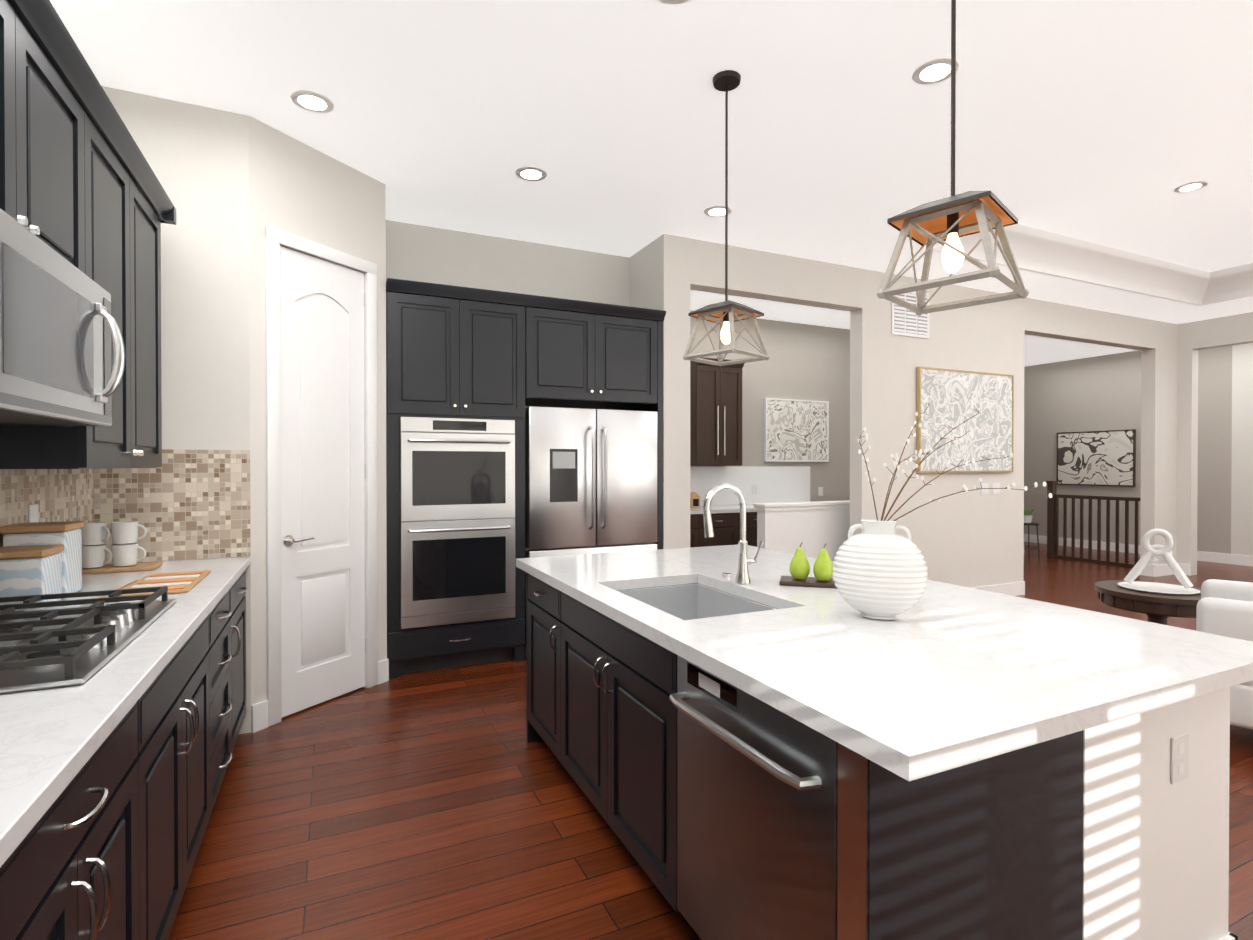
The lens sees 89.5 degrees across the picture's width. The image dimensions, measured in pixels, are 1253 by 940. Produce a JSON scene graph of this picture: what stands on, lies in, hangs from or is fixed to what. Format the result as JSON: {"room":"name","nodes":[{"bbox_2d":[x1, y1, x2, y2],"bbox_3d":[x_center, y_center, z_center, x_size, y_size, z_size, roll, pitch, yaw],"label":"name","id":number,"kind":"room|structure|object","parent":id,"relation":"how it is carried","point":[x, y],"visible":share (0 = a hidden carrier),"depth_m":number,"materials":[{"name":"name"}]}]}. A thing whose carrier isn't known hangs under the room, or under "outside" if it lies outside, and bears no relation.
{"room":"kitchen","nodes":[
{"label":"kitchen","id":0,"kind":"room"},
{"bbox_2d":[157,178,649,673],"bbox_3d":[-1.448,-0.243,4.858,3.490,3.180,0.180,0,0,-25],"label":"wall","id":1,"kind":"structure","parent":0,"point":[213,268],"depth_m":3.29,"materials":[{"name":"paint"}]},
{"bbox_2d":[0,0,91,278],"bbox_3d":[-1.643,-0.872,1.483,0.318,0.655,0.960,0,0,-25],"label":"upper cabinet","id":2,"kind":"object","parent":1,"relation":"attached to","point":[82,189],"depth_m":1.71,"materials":[{"name":"black wood"}]},
{"bbox_2d":[0,208,124,426],"bbox_3d":[-1.575,-0.334,1.519,0.464,0.408,0.760,0,0,-25],"label":"microwave","id":3,"kind":"object","parent":2,"relation":"attached to","point":[59,326],"visible":1,"depth_m":1.53,"materials":[{"name":"silver metal"}]},
{"bbox_2d":[0,88,163,468],"bbox_3d":[-2.041,-0.606,2.337,0.318,1.200,1.039,0,0,-25],"label":"upper cabinet","id":4,"kind":"object","parent":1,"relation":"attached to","point":[128,210],"depth_m":2.35,"materials":[{"name":"black wood"}]},
{"bbox_2d":[0,449,249,563],"bbox_3d":[-1.463,0.183,1.470,0.650,0.546,3.650,0,0,-25],"label":"tile backsplash","id":5,"kind":"structure","parent":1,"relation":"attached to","point":[185,504],"depth_m":3.10,"materials":[{"name":"tile"}]},
{"bbox_2d":[28,504,38,522],"bbox_3d":[-2.235,0.186,2.382,0.007,0.115,0.075,0,0,-25],"label":"outlet","id":6,"kind":"object","parent":5,"relation":"attached to","point":[33,512],"visible":0.54,"depth_m":2.37,"materials":[{"name":"white plastic"}]},
{"bbox_2d":[265,225,377,725],"bbox_3d":[-1.787,0.032,3.680,0.138,2.645,0.720,0,0,27],"label":"door frame","id":7,"kind":"structure","parent":1,"relation":"attached to","point":[275,238],"depth_m":3.39,"materials":[{"name":"white wood"}]},
{"bbox_2d":[280,246,365,717],"bbox_3d":[-1.760,0.065,3.664,0.472,2.556,0.393,0,0,-25],"label":"pantry door","id":8,"kind":"structure","parent":1,"relation":"in","point":[323,478],"depth_m":3.65,"materials":[{"name":"white wood"}]},
{"bbox_2d":[386,278,525,425],"bbox_3d":[-1.252,-0.786,4.524,0.905,0.870,0.615,0,0,-25],"label":"upper cabinet","id":9,"kind":"object","parent":1,"relation":"attached to","point":[462,352],"depth_m":4.23,"materials":[{"name":"black wood"}]},
{"bbox_2d":[526,294,661,409],"bbox_3d":[-0.362,-0.869,4.939,1.050,0.710,0.615,0,0,-25],"label":"upper cabinet","id":10,"kind":"object","parent":1,"relation":"attached to","point":[591,355],"depth_m":4.66,"materials":[{"name":"black wood"}]},
{"bbox_2d":[50,0,1252,366],"bbox_3d":[3.384,-2.059,5.018,12.750,0.450,9.900,0,0,-25],"label":"ceiling","id":11,"kind":"structure","parent":0,"point":[1110,122],"depth_m":3.21,"materials":[{"name":"paint"}]},
{"bbox_2d":[290,90,333,112],"bbox_3d":[-1.552,-1.817,3.120,0.193,0.008,0.193,0,0,-31],"label":"recessed light","id":12,"kind":"object","parent":11,"relation":"in","point":[308,100],"depth_m":3.11,"materials":[{"name":"white plastic"}]},
{"bbox_2d":[515,166,546,180],"bbox_3d":[-0.587,-1.822,3.891,0.193,0.008,0.193,0,0,26],"label":"recessed light","id":13,"kind":"object","parent":11,"relation":"in","point":[528,173],"depth_m":3.88,"materials":[{"name":"white plastic"}]},
{"bbox_2d":[658,0,688,4],"bbox_3d":[0.182,-1.811,2.364,0.193,0.008,0.193,0,1,41],"label":"recessed light","id":14,"kind":"object","parent":11,"relation":"in","point":[674,2],"depth_m":2.44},
{"bbox_2d":[704,206,730,216],"bbox_3d":[0.645,-1.826,4.467,0.193,0.008,0.193,0,1,41],"label":"recessed light","id":15,"kind":"object","parent":11,"relation":"in","point":[714,211],"depth_m":4.45,"materials":[{"name":"white plastic"}]},
{"bbox_2d":[683,70,769,366],"bbox_3d":[0.466,-1.165,2.942,0.298,1.308,0.294,0,1,45],"label":"pendant light","id":16,"kind":"object","parent":11,"relation":"hanging from","point":[726,314],"visible":1,"depth_m":2.94,"materials":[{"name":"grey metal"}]},
{"bbox_2d":[912,58,958,84],"bbox_3d":[1.408,-1.815,2.882,0.193,0.008,0.193,0,1,41],"label":"recessed light","id":17,"kind":"object","parent":11,"relation":"in","point":[937,70],"depth_m":2.87,"materials":[{"name":"white plastic"}]},
{"bbox_2d":[877,0,1028,315],"bbox_3d":[0.880,-1.136,1.701,0.298,1.348,0.294,0,1,45],"label":"pendant light","id":18,"kind":"object","parent":11,"relation":"hanging from","point":[952,218],"visible":1,"depth_m":1.70,"materials":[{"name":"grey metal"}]},
{"bbox_2d":[933,224,1028,252],"bbox_3d":[3.560,-1.982,3.224,0.150,0.319,4.600,0,0,-25],"label":"crown molding","id":19,"kind":"structure","parent":11,"relation":"attached to","point":[973,238],"depth_m":5.41,"materials":[{"name":"white paint"}]},
{"bbox_2d":[963,227,1212,304],"bbox_3d":[4.534,-2.003,6.136,4.020,0.319,0.150,0,0,-25],"label":"crown molding","id":20,"kind":"structure","parent":11,"relation":"attached to","point":[1048,252],"depth_m":6.18,"materials":[{"name":"white paint"}]},
{"bbox_2d":[1174,181,1207,192],"bbox_3d":[4.286,-2.148,4.799,0.193,0.008,0.193,0,0,-31],"label":"recessed light","id":21,"kind":"object","parent":11,"relation":"in","point":[1191,186],"depth_m":4.78,"materials":[{"name":"white plastic"}]},
{"bbox_2d":[1197,263,1252,305],"bbox_3d":[7.374,-1.995,5.008,0.150,0.319,4.600,0,0,-25],"label":"crown molding","id":22,"kind":"structure","parent":11,"relation":"attached to","point":[1232,283],"depth_m":6.79,"materials":[{"name":"white paint"}]},
{"bbox_2d":[650,241,653,308],"bbox_3d":[0.302,-0.245,5.080,0.170,3.180,0.002,0,0,-25],"label":"wall","id":23,"kind":"structure","parent":0,"point":[652,243],"depth_m":5.07,"materials":[{"name":"paint"}]},
{"bbox_2d":[168,542,1252,939],"bbox_3d":[3.384,1.396,5.042,12.750,0.100,9.900,0,0,-25],"label":"floor","id":24,"kind":"structure","parent":0,"point":[442,804],"depth_m":2.41,"materials":[{"name":"brown wood"}]},
{"bbox_2d":[0,859,7,939],"bbox_3d":[-0.896,0.944,0.244,0.629,0.870,0.939,0,0,-25],"label":"base cabinet","id":25,"kind":"object","parent":24,"relation":"on","point":[4,868],"depth_m":0.84,"materials":[{"name":"black wood"}]},
{"bbox_2d":[8,679,155,939],"bbox_3d":[-1.231,0.939,0.960,0.629,0.870,0.879,0,0,-25],"label":"base cabinet","id":26,"kind":"object","parent":24,"relation":"on","point":[108,847],"depth_m":1.18,"materials":[{"name":"black wood"}]},
{"bbox_2d":[156,606,215,939],"bbox_3d":[-1.574,0.934,1.694,0.629,0.870,0.980,0,0,-25],"label":"base cabinet","id":27,"kind":"object","parent":24,"relation":"on","point":[186,687],"depth_m":1.86,"materials":[{"name":"black wood"}]},
{"bbox_2d":[0,557,249,866],"bbox_3d":[-1.462,0.478,1.471,0.648,0.040,3.647,0,0,-25],"label":"countertop","id":28,"kind":"structure","parent":27,"relation":"on","point":[52,740],"depth_m":1.24,"materials":[{"name":"white stone"}]},
{"bbox_2d":[0,544,63,610],"bbox_3d":[-1.996,0.355,2.078,0.178,0.194,0.178,0,0,-25],"label":"canister","id":29,"kind":"object","parent":28,"relation":"on","point":[31,570],"visible":0.77,"depth_m":2.03,"materials":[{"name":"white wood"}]},
{"bbox_2d":[0,521,83,592],"bbox_3d":[-2.078,0.321,2.254,0.178,0.259,0.178,0,0,-25],"label":"canister","id":30,"kind":"object","parent":28,"relation":"on","point":[67,535],"visible":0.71,"depth_m":2.21,"materials":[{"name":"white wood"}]},
{"bbox_2d":[0,586,176,693],"bbox_3d":[-1.568,0.426,1.649,0.490,0.059,0.900,0,0,-25],"label":"cooktop","id":31,"kind":"object","parent":28,"relation":"in","point":[45,648],"visible":1,"depth_m":1.60,"materials":[{"name":"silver metal"}]},
{"bbox_2d":[80,521,161,573],"bbox_3d":[-2.278,0.340,2.829,0.296,0.213,0.160,0,0,-25],"label":"tray","id":32,"kind":"object","parent":28,"relation":"on","point":[123,551],"visible":0.92,"depth_m":2.79,"materials":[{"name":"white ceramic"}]},
{"bbox_2d":[97,570,210,597],"bbox_3d":[-1.826,0.443,2.467,0.264,0.012,0.560,0,0,-25],"label":"cutting board","id":33,"kind":"object","parent":28,"relation":"on","point":[180,582],"visible":0.81,"depth_m":2.48,"materials":[{"name":"brown wood"}]},
{"bbox_2d":[216,582,235,797],"bbox_3d":[-1.888,0.929,2.364,0.629,0.870,0.619,0,0,-25],"label":"base cabinet","id":34,"kind":"object","parent":24,"relation":"on","point":[226,607],"depth_m":2.62,"materials":[{"name":"black wood"}]},
{"bbox_2d":[236,570,247,739],"bbox_3d":[-2.118,0.926,2.856,0.629,0.870,0.586,0,0,-25],"label":"base cabinet","id":35,"kind":"object","parent":24,"relation":"on","point":[241,589],"depth_m":3.07,"materials":[{"name":"black wood"}]},
{"bbox_2d":[387,606,524,678],"bbox_3d":[-1.252,1.189,4.537,0.905,0.320,0.617,0,0,-25],"label":"base cabinet","id":36,"kind":"object","parent":24,"relation":"on","point":[409,650],"depth_m":4.26,"materials":[{"name":"black wood"}]},
{"bbox_2d":[400,417,514,628],"bbox_3d":[-1.220,0.340,4.463,0.753,1.374,0.636,0,0,-25],"label":"double oven","id":37,"kind":"object","parent":36,"relation":"in","point":[457,520],"visible":1,"depth_m":4.22,"materials":[{"name":"silver metal"}]},
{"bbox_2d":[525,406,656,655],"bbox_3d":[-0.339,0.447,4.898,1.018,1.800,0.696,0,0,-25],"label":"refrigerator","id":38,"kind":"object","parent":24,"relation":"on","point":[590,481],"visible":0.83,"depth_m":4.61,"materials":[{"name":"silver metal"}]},
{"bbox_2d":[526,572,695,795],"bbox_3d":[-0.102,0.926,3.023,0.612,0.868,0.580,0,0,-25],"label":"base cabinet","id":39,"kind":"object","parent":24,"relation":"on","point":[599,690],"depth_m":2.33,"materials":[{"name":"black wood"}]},
{"bbox_2d":[516,544,1252,780],"bbox_3d":[0.574,0.472,2.392,1.380,0.040,2.390,0,0,-25],"label":"countertop","id":40,"kind":"structure","parent":39,"relation":"on","point":[938,677],"depth_m":1.56,"materials":[{"name":"white stone"}]},
{"bbox_2d":[618,583,775,619],"bbox_3d":[0.241,0.601,2.325,0.466,0.216,0.686,0,0,-25],"label":"sink","id":41,"kind":"object","parent":40,"relation":"in","point":[690,601],"visible":0.04,"depth_m":2.64,"materials":[{"name":"metal"}]},
{"bbox_2d":[703,483,763,584],"bbox_3d":[0.382,0.251,2.542,0.248,0.397,0.229,0,0,-25],"label":"faucet","id":42,"kind":"object","parent":40,"relation":"on","point":[743,576],"visible":1,"depth_m":2.49,"materials":[{"name":"silver metal"}]},
{"bbox_2d":[779,542,836,587],"bbox_3d":[0.736,0.368,2.494,0.250,0.163,0.140,0,0,17],"label":"board","id":43,"kind":"object","parent":40,"relation":"on","point":[799,567],"visible":0.94,"depth_m":2.46,"materials":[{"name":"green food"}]},
{"bbox_2d":[832,398,1051,619],"bbox_3d":[0.903,0.118,1.871,0.401,0.671,0.459,0,0,-25],"label":"vase","id":44,"kind":"object","parent":40,"relation":"on","point":[879,569],"visible":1,"depth_m":1.88,"materials":[{"name":"white ceramic"}]},
{"bbox_2d":[690,514,705,547],"bbox_3d":[0.400,0.899,6.826,0.620,0.868,0.630,0,0,-25],"label":"base cabinet","id":45,"kind":"object","parent":24,"relation":"on","point":[697,539],"depth_m":6.64,"materials":[{"name":"brown wood"}]},
{"bbox_2d":[706,512,739,546],"bbox_3d":[0.853,0.898,7.038,0.620,0.868,0.630,0,0,-25],"label":"base cabinet","id":46,"kind":"object","parent":24,"relation":"on","point":[726,528],"depth_m":6.79,"materials":[{"name":"brown wood"}]},
{"bbox_2d":[746,512,756,546],"bbox_3d":[1.306,0.896,7.250,0.620,0.868,0.630,0,0,-25],"label":"base cabinet","id":47,"kind":"object","parent":24,"relation":"on","point":[751,517],"depth_m":6.94,"materials":[{"name":"brown wood"}]},
{"bbox_2d":[690,466,809,513],"bbox_3d":[1.097,0.210,7.143,3.045,0.498,0.638,0,0,-25],"label":"countertop","id":48,"kind":"structure","parent":47,"relation":"on","point":[776,484],"depth_m":7.66,"materials":[{"name":"white stone"}]},
{"bbox_2d":[690,492,699,507],"bbox_3d":[0.747,0.332,7.061,0.120,0.171,0.115,0,0,-25],"label":"decorative lantern","id":49,"kind":"object","parent":48,"relation":"on","point":[694,499],"visible":0.85,"depth_m":7.01,"materials":[{"name":"brown wood"}]},
{"bbox_2d":[669,655,837,939],"bbox_3d":[0.509,0.937,1.611,0.653,0.864,0.618,0,0,-25],"label":"dishwasher","id":50,"kind":"object","parent":24,"relation":"on","point":[757,789],"visible":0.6,"depth_m":1.46,"materials":[{"name":"silver metal"}]},
{"bbox_2d":[753,500,849,561],"bbox_3d":[2.117,0.822,6.223,2.000,1.030,0.180,0,0,-25],"label":"wall","id":51,"kind":"structure","parent":24,"relation":"on","point":[814,527],"depth_m":5.95,"materials":[{"name":"white paint"}]},
{"bbox_2d":[1024,508,1039,558],"bbox_3d":[5.982,0.937,9.456,0.340,0.756,0.340,0,0,-25],"label":"plant stand","id":52,"kind":"object","parent":24,"relation":"on","point":[1028,516],"visible":0.58,"depth_m":9.39,"materials":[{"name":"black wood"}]},
{"bbox_2d":[1046,481,1140,566],"bbox_3d":[6.717,0.744,8.945,0.110,1.150,1.455,0,0,-25],"label":"stair railing","id":53,"kind":"object","parent":24,"relation":"on","point":[1052,525],"visible":0.83,"depth_m":9.08,"materials":[{"name":"brown wood"}]},
{"bbox_2d":[1095,580,1200,624],"bbox_3d":[3.564,1.076,4.241,0.680,0.550,0.680,0,0,-25],"label":"side table","id":54,"kind":"object","parent":24,"relation":"on","point":[1158,608],"visible":0.4,"depth_m":4.07,"materials":[{"name":"brown wood"}]},
{"bbox_2d":[1117,529,1200,594],"bbox_3d":[3.564,0.596,4.237,0.430,0.407,0.430,0,0,-25],"label":"sculpture","id":55,"kind":"object","parent":54,"relation":"on","point":[1150,551],"visible":1,"depth_m":4.23,"materials":[{"name":"white ceramic"}]},
{"bbox_2d":[1083,687,1237,939],"bbox_3d":[0.857,0.929,2.552,0.705,0.868,2.245,0,0,-25],"label":"wall","id":56,"kind":"structure","parent":24,"relation":"on","point":[1155,854],"depth_m":1.55,"materials":[{"name":"beige paint"}]},
{"bbox_2d":[1171,733,1188,783],"bbox_3d":[1.386,0.722,1.582,0.075,0.115,0.006,0,0,-25],"label":"outlet","id":57,"kind":"object","parent":56,"relation":"attached to","point":[1179,757],"visible":1,"depth_m":1.58,"materials":[{"name":"white plastic"}]},
{"bbox_2d":[1196,579,1252,729],"bbox_3d":[3.423,0.858,3.175,0.840,1.000,0.820,0,1,44],"label":"sofa","id":58,"kind":"object","parent":24,"relation":"on","point":[1224,607],"visible":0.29,"depth_m":3.08,"materials":[{"name":"white fabric"}]},
{"bbox_2d":[690,357,744,465],"bbox_3d":[0.995,-0.645,7.233,0.610,1.190,0.378,0,0,-25],"label":"upper cabinet","id":59,"kind":"object","parent":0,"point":[715,415],"visible":0.96,"depth_m":7.09,"materials":[{"name":"brown wood"}]},
{"bbox_2d":[654,234,1177,587],"bbox_3d":[3.690,-0.255,6.581,7.580,3.180,0.150,0,0,-25],"label":"wall","id":60,"kind":"structure","parent":0,"point":[866,373],"depth_m":6.60,"materials":[{"name":"paint"}]},
{"bbox_2d":[752,485,756,493],"bbox_3d":[1.558,0.240,7.692,0.075,0.115,0.006,0,0,-25],"label":"switch plate","id":61,"kind":"object","parent":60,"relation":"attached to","point":[754,487],"depth_m":7.69,"materials":[{"name":"white plastic"}]},
{"bbox_2d":[764,398,828,461],"bbox_3d":[2.151,-0.495,7.961,0.996,0.776,0.038,0,0,-25],"label":"framed picture","id":62,"kind":"object","parent":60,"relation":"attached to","point":[796,430],"visible":1,"depth_m":7.94,"materials":[{"name":"paper"}]},
{"bbox_2d":[818,487,822,495],"bbox_3d":[2.503,0.277,8.150,0.075,0.115,0.006,0,0,-25],"label":"switch plate","id":63,"kind":"object","parent":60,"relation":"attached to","point":[820,489],"depth_m":8.15,"materials":[{"name":"white plastic"}]},
{"bbox_2d":[891,291,928,338],"bbox_3d":[2.712,-1.491,6.022,0.500,0.440,0.015,0,0,-25],"label":"air vent","id":64,"kind":"object","parent":60,"relation":"in","point":[906,322],"visible":0.79,"depth_m":6.00,"materials":[{"name":"white metal"}]},
{"bbox_2d":[916,366,1013,472],"bbox_3d":[3.420,-0.483,6.345,1.386,1.016,0.041,0,0,-25],"label":"wall picture","id":65,"kind":"object","parent":60,"relation":"attached to","point":[951,395],"visible":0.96,"depth_m":6.31,"materials":[{"name":"paper"}]},
{"bbox_2d":[980,483,988,494],"bbox_3d":[3.680,0.196,6.489,0.120,0.120,0.009,0,0,-25],"label":"switch plate","id":66,"kind":"object","parent":60,"relation":"attached to","point":[982,491],"depth_m":6.49,"materials":[{"name":"white plastic"}]},
{"bbox_2d":[992,483,999,494],"bbox_3d":[3.843,0.195,6.565,0.120,0.120,0.009,0,0,-25],"label":"switch plate","id":67,"kind":"object","parent":60,"relation":"attached to","point":[994,485],"depth_m":6.56,"materials":[{"name":"white plastic"}]},
{"bbox_2d":[972,581,1024,595],"bbox_3d":[3.209,1.267,6.276,2.352,0.140,0.016,0,0,-25],"label":"baseboard","id":68,"kind":"structure","parent":60,"relation":"attached to","point":[1016,588],"depth_m":6.64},
{"bbox_2d":[1057,429,1135,486],"bbox_3d":[7.713,-0.192,10.417,0.038,0.896,1.166,0,0,-25],"label":"framed picture","id":69,"kind":"object","parent":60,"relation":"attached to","point":[1100,458],"visible":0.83,"depth_m":10.36,"materials":[{"name":"paper"}]},
{"bbox_2d":[1152,563,1178,576],"bbox_3d":[6.785,1.255,7.947,0.526,0.140,0.016,0,0,-25],"label":"baseboard","id":70,"kind":"structure","parent":60,"relation":"attached to","point":[1157,570],"depth_m":7.89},
{"bbox_2d":[1178,312,1252,574],"bbox_3d":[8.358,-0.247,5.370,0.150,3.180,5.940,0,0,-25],"label":"wall","id":71,"kind":"structure","parent":0,"point":[1178,398],"depth_m":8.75,"materials":[{"name":"paint"}]},
{"bbox_2d":[1024,534,1252,566],"bbox_3d":[9.015,1.257,7.674,0.016,0.140,9.600,0,0,-25],"label":"baseboard","id":72,"kind":"structure","parent":71,"relation":"attached to","point":[1243,560],"depth_m":9.84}
]}

